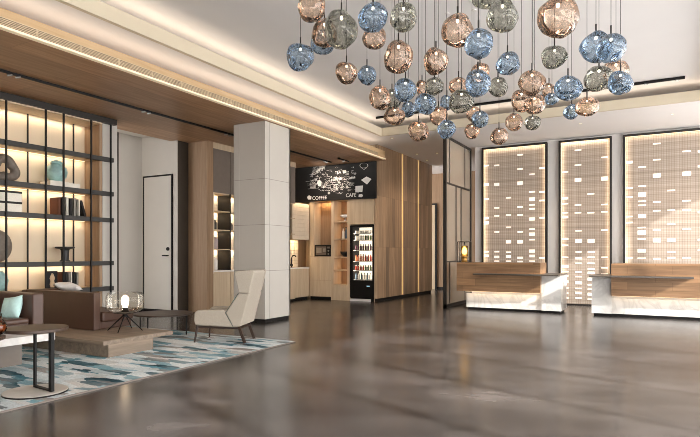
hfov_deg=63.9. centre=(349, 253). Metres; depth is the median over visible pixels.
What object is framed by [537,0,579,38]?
pendant lamp
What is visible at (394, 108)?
pendant lamp
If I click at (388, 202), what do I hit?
wall
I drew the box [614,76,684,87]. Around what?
track light
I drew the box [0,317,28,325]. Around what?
seat cushion
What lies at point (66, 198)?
book
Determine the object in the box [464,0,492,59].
pendant lamp
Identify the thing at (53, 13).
ceiling
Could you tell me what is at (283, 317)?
baseboard
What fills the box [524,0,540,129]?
pendant lamp
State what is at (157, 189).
door
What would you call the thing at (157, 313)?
coffee table
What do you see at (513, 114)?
pendant lamp
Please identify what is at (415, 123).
pendant lamp
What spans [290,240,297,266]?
backsplash
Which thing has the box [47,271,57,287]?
photo frame
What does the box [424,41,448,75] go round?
pendant lamp
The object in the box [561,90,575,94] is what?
track light
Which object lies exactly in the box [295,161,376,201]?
chalkboard
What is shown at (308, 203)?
wall
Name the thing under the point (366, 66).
pendant lamp
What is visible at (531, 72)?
pendant lamp
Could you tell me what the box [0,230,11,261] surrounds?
sculpture
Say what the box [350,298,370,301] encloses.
baseboard
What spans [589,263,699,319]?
reception desk
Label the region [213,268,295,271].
countertop
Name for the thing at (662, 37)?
ceiling
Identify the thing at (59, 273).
book
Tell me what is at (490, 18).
pendant lamp
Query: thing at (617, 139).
wall
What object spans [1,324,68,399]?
side table
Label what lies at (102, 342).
plinth
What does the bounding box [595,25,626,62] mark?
pendant lamp
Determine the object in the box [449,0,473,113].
pendant lamp
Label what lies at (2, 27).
trim
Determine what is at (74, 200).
book
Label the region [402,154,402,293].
trim
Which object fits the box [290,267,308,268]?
countertop
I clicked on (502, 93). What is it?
pendant lamp
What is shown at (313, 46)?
pendant lamp
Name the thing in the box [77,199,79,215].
book
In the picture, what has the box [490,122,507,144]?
pendant lamp
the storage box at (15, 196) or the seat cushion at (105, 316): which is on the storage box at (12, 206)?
the storage box at (15, 196)
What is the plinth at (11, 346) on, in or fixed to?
on the area rug
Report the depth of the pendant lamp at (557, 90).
4.77 m
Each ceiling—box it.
[0,0,699,173]
[0,30,386,167]
[99,0,699,127]
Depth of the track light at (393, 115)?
11.95 m
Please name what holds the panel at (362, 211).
attached to the wall at (308, 203)
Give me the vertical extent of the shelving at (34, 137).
3.162 m
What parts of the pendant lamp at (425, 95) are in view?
glass globe, cord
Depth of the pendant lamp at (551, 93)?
6.22 m
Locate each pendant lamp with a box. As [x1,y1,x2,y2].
[286,17,313,71]
[298,0,324,22]
[310,23,333,54]
[311,14,337,47]
[325,0,357,49]
[335,0,357,84]
[358,0,387,32]
[358,59,375,85]
[362,20,385,49]
[369,79,390,109]
[383,84,400,108]
[384,0,404,125]
[384,0,412,73]
[390,0,416,32]
[394,0,416,101]
[402,0,415,117]
[408,0,428,141]
[414,0,436,114]
[416,75,427,93]
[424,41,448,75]
[425,0,443,95]
[429,0,447,125]
[437,0,455,138]
[440,12,453,110]
[441,0,473,47]
[448,0,468,94]
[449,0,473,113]
[464,0,479,138]
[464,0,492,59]
[465,62,490,97]
[466,9,480,121]
[471,59,489,83]
[471,105,488,127]
[472,0,498,9]
[486,0,518,32]
[489,72,507,96]
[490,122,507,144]
[496,9,519,74]
[505,108,522,130]
[511,0,531,112]
[518,63,545,95]
[523,0,545,113]
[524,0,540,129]
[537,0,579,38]
[541,8,568,68]
[542,78,554,98]
[545,87,558,104]
[554,68,582,100]
[563,4,577,119]
[575,91,598,115]
[579,24,613,62]
[583,63,613,91]
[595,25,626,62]
[603,60,629,83]
[608,0,633,94]
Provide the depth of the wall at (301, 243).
14.75 m
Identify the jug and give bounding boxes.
[0,313,6,333]
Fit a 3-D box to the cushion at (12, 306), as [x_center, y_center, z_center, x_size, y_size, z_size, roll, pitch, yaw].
[-3.619,0.576,6.000,0.333,0.283,0.134,0,0,21]
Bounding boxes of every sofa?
[0,291,43,326]
[21,288,132,330]
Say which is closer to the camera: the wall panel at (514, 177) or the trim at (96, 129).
the trim at (96, 129)
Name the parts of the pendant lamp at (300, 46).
glass globe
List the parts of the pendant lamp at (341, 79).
glass globe, cord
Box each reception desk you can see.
[457,262,566,313]
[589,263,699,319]
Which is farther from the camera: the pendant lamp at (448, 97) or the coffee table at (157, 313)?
the coffee table at (157, 313)
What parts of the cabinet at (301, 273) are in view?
door, door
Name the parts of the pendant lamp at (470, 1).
glass globe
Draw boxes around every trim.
[0,7,384,157]
[0,24,385,159]
[85,124,101,306]
[117,132,118,306]
[178,141,187,310]
[374,224,374,301]
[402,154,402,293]
[418,160,418,291]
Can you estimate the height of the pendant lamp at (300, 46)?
1.350 m
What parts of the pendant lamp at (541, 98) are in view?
glass globe, cord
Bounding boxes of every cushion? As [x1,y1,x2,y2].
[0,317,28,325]
[1,295,22,317]
[53,282,82,290]
[100,307,132,321]
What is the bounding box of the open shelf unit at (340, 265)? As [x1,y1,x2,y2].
[331,200,352,300]
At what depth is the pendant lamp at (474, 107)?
6.88 m
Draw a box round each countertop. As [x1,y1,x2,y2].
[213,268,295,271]
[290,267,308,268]
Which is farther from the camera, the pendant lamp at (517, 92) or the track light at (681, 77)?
the track light at (681, 77)
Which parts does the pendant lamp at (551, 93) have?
glass globe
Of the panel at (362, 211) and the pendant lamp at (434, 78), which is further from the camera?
the panel at (362, 211)
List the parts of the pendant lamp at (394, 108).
glass globe, cord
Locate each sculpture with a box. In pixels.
[0,154,19,180]
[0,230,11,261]
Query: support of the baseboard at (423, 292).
attached to the wall at (388, 202)
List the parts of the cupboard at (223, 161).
door, door, door, door, door, door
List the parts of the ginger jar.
lid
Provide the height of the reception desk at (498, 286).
0.975 m
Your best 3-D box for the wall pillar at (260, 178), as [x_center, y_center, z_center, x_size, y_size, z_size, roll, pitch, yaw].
[-1.531,-0.565,9.810,0.654,3.310,0.714,0,0,29]
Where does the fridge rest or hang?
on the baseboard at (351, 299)
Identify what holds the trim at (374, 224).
attached to the wall at (388, 202)
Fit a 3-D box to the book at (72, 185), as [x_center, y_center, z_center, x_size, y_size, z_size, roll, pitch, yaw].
[-4.395,-1.058,8.792,0.240,0.075,0.200,0,0,29]
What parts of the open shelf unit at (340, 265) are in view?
panel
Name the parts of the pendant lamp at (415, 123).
glass globe, cord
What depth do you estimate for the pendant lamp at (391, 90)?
6.15 m
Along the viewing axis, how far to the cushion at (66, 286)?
7.83 m
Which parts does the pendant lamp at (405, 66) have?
glass globe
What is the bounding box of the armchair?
[194,269,265,342]
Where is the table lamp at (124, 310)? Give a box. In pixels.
[105,292,143,332]
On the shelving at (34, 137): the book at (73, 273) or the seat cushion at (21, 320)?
the book at (73, 273)
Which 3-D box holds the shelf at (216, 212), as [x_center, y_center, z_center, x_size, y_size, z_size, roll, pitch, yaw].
[-2.203,-0.861,12.489,0.420,0.022,2.830,0,0,29]
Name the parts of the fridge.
light panel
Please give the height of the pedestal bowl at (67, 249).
0.230 m
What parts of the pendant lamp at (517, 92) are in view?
glass globe, cord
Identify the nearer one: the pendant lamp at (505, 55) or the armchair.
the pendant lamp at (505, 55)
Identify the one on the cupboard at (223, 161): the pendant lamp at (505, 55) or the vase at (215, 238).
the vase at (215, 238)
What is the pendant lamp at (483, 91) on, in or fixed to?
hanging from the ceiling at (662, 37)
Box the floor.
[0,289,699,436]
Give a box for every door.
[143,174,172,310]
[432,203,436,288]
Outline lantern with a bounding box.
[457,241,471,261]
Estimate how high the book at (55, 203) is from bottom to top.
0.270 m
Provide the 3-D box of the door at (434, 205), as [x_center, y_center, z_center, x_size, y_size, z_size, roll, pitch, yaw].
[2.488,-0.250,18.454,0.780,2.800,0.050,0,0,29]
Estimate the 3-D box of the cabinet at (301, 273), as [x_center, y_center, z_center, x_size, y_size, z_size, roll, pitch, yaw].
[-1.379,0.400,14.100,0.375,1.501,0.740,0,0,29]
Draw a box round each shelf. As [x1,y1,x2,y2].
[214,192,294,203]
[214,210,294,218]
[214,229,294,234]
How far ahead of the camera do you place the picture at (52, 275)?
8.54 m
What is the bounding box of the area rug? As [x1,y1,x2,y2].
[0,326,295,412]
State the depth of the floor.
4.94 m
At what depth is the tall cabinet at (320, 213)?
14.30 m
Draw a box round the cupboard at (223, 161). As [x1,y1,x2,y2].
[213,148,295,305]
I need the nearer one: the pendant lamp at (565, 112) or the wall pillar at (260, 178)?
the pendant lamp at (565, 112)
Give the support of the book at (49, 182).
on the shelving at (34, 137)
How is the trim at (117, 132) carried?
attached to the wall at (130, 147)
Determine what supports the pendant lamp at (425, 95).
hanging from the ceiling at (662, 37)
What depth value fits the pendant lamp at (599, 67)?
4.75 m
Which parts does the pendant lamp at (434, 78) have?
glass globe, cord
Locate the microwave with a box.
[315,245,330,255]
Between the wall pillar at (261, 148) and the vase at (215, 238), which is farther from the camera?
the vase at (215, 238)
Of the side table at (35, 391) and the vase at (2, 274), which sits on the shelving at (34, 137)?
the vase at (2, 274)
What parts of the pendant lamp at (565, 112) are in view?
glass globe, cord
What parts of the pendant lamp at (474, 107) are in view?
glass globe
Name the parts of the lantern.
bulb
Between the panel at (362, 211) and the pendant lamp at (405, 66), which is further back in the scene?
the panel at (362, 211)
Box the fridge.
[350,225,373,298]
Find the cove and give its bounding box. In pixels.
[56,0,699,136]
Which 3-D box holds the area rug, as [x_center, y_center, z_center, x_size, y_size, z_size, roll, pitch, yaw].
[-3.860,1.143,5.941,4.175,0.014,5.465,0,0,29]
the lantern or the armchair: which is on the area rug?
the armchair
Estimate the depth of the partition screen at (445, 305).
12.31 m
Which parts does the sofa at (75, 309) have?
backrest, armrest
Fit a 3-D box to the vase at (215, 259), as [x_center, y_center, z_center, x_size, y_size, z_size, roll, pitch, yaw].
[-2.753,0.195,11.371,0.140,0.270,0.140,0,0,29]
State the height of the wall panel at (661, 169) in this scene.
3.720 m
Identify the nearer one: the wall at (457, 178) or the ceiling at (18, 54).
the ceiling at (18, 54)
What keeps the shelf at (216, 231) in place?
attached to the cupboard at (223, 161)
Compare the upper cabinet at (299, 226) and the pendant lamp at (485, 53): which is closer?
the pendant lamp at (485, 53)
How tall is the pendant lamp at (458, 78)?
1.398 m
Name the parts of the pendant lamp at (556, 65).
glass globe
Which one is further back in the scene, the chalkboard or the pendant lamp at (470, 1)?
the chalkboard
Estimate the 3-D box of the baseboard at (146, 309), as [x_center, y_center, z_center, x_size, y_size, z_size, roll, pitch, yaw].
[-4.197,1.120,10.484,0.990,0.060,1.610,0,0,29]
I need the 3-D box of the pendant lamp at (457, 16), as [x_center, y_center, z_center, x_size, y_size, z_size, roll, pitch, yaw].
[0.815,-2.277,4.275,0.244,1.407,0.242,0,0,29]
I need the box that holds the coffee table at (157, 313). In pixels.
[133,310,192,334]
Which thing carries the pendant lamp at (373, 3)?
hanging from the ceiling at (662, 37)
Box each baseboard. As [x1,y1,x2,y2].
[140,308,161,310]
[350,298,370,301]
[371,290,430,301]
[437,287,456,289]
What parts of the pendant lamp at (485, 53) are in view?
glass globe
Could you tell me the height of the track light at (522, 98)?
0.052 m
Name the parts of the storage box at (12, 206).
lid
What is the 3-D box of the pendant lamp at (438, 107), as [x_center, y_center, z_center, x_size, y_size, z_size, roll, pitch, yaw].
[1.006,-2.222,6.381,0.210,1.516,0.205,0,0,29]
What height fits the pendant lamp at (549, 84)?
1.218 m
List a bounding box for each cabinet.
[290,203,308,239]
[290,240,308,300]
[310,202,330,299]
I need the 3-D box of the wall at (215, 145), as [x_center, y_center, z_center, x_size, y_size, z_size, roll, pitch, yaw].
[-2.232,-2.160,12.499,0.500,0.120,2.880,0,0,29]
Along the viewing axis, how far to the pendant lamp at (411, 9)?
4.44 m
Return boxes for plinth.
[0,333,54,367]
[22,326,172,357]
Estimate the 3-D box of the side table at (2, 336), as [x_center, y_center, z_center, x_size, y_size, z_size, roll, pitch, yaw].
[-2.802,0.878,4.174,0.410,0.516,0.410,0,0,29]
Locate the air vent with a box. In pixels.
[0,16,377,155]
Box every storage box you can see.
[0,190,21,201]
[0,201,21,211]
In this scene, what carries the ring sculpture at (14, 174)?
on the shelving at (34, 137)
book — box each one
[40,180,68,186]
[50,197,60,214]
[58,272,61,281]
[65,197,68,214]
[67,272,69,281]
[69,183,79,187]
[69,198,76,215]
[69,199,71,214]
[72,272,75,283]
[76,272,78,285]
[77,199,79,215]
[80,200,85,215]
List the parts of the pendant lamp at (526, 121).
glass globe, cord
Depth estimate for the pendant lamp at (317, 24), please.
5.13 m
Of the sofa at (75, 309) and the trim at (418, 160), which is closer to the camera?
the sofa at (75, 309)
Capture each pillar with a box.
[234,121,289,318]
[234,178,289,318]
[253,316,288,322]
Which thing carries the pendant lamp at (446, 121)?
hanging from the ceiling at (662, 37)
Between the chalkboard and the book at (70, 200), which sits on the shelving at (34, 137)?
the book at (70, 200)
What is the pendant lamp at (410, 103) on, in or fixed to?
hanging from the ceiling at (662, 37)
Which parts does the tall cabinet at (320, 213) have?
door, door, panel, door, door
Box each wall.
[102,123,116,307]
[119,133,141,306]
[142,137,177,309]
[188,141,212,311]
[213,142,295,167]
[290,202,305,266]
[298,145,374,296]
[375,144,431,298]
[432,171,474,286]
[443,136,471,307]
[475,126,699,272]
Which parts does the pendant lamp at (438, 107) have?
glass globe, cord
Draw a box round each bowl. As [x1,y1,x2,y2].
[55,247,74,260]
[340,251,346,256]
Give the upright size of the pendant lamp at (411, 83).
1.580 m
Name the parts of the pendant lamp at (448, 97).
glass globe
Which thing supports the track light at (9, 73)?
attached to the ceiling at (18, 54)
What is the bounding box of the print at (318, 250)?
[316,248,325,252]
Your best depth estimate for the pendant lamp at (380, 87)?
5.69 m
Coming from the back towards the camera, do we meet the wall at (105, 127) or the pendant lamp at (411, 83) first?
the wall at (105, 127)
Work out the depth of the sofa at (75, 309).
7.16 m
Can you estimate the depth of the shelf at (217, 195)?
11.60 m
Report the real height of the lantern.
0.436 m
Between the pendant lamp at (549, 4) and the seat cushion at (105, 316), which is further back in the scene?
the seat cushion at (105, 316)
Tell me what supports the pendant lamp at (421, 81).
hanging from the ceiling at (662, 37)
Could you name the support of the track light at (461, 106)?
attached to the ceiling at (662, 37)
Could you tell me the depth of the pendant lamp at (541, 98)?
5.28 m
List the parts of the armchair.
leg, armrest, armrest, leg rail, leg, leg, backrest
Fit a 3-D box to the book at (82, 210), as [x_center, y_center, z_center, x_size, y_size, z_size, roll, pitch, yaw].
[-4.315,-0.719,8.938,0.200,0.260,0.115,0,0,29]
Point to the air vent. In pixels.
(4, 21)
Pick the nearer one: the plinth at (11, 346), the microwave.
the plinth at (11, 346)
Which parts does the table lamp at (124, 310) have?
lamp shade, bulb, plate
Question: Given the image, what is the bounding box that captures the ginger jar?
[47,160,67,180]
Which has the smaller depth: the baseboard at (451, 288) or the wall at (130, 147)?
the wall at (130, 147)
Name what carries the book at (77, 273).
on the shelving at (34, 137)
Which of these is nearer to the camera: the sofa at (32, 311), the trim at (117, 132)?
the sofa at (32, 311)
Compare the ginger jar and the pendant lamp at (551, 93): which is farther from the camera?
the ginger jar
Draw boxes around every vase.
[0,271,8,290]
[214,237,217,248]
[214,257,217,269]
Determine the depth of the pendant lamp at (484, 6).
5.23 m
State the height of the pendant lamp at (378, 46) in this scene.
1.114 m
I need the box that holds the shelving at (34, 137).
[0,91,116,291]
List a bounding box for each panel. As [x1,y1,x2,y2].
[350,199,374,224]
[482,142,547,272]
[559,136,611,305]
[623,128,699,263]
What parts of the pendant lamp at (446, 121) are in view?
glass globe, cord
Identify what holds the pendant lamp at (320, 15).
hanging from the ceiling at (662, 37)
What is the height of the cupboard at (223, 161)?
3.250 m
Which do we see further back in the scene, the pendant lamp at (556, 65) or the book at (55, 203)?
the book at (55, 203)
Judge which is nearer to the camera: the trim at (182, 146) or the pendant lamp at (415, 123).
the pendant lamp at (415, 123)
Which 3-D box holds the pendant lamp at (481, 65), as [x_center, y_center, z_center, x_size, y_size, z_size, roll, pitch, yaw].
[1.302,-2.338,5.615,0.190,1.284,0.193,0,0,29]
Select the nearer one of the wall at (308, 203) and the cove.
the cove
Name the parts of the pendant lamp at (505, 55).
glass globe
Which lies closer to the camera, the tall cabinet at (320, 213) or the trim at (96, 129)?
the trim at (96, 129)
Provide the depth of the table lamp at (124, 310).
6.93 m
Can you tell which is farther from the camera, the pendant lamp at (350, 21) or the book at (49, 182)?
the book at (49, 182)
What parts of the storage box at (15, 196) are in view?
lid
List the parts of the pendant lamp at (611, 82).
cord, glass globe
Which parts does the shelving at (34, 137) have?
post, rod, panel, post, post, rod, post, post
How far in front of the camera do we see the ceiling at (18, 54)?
8.11 m
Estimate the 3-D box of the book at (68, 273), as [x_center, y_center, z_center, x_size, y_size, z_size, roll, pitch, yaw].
[-4.442,0.407,8.749,0.200,0.245,0.030,0,0,29]
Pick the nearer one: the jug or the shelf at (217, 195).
the jug
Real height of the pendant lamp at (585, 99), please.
1.702 m
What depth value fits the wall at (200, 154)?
11.08 m
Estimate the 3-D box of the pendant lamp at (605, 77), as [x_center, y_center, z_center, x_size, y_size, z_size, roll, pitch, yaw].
[2.410,-2.261,5.089,0.216,1.438,0.208,0,0,-38]
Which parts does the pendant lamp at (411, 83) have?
glass globe, cord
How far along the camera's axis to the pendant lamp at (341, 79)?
5.31 m
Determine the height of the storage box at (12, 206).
0.150 m
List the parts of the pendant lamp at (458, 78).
glass globe, cord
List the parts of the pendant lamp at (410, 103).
cord, glass globe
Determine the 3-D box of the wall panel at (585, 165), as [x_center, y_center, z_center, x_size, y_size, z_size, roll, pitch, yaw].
[5.245,-0.710,12.526,1.096,3.720,0.120,0,0,29]
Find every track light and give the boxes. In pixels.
[0,69,331,162]
[376,112,409,118]
[453,105,466,108]
[475,97,526,105]
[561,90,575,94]
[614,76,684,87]
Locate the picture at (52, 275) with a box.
[50,273,54,287]
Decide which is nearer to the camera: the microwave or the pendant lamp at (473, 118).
the pendant lamp at (473, 118)
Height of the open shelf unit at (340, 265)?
2.480 m
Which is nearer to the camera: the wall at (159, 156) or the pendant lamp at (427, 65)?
the pendant lamp at (427, 65)
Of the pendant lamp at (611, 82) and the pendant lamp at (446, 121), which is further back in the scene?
the pendant lamp at (446, 121)
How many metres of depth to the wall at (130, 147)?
11.18 m
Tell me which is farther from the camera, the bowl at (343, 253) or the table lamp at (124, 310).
the bowl at (343, 253)
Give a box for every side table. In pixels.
[0,334,5,340]
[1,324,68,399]
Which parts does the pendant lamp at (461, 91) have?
glass globe, cord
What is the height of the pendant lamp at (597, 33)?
1.524 m

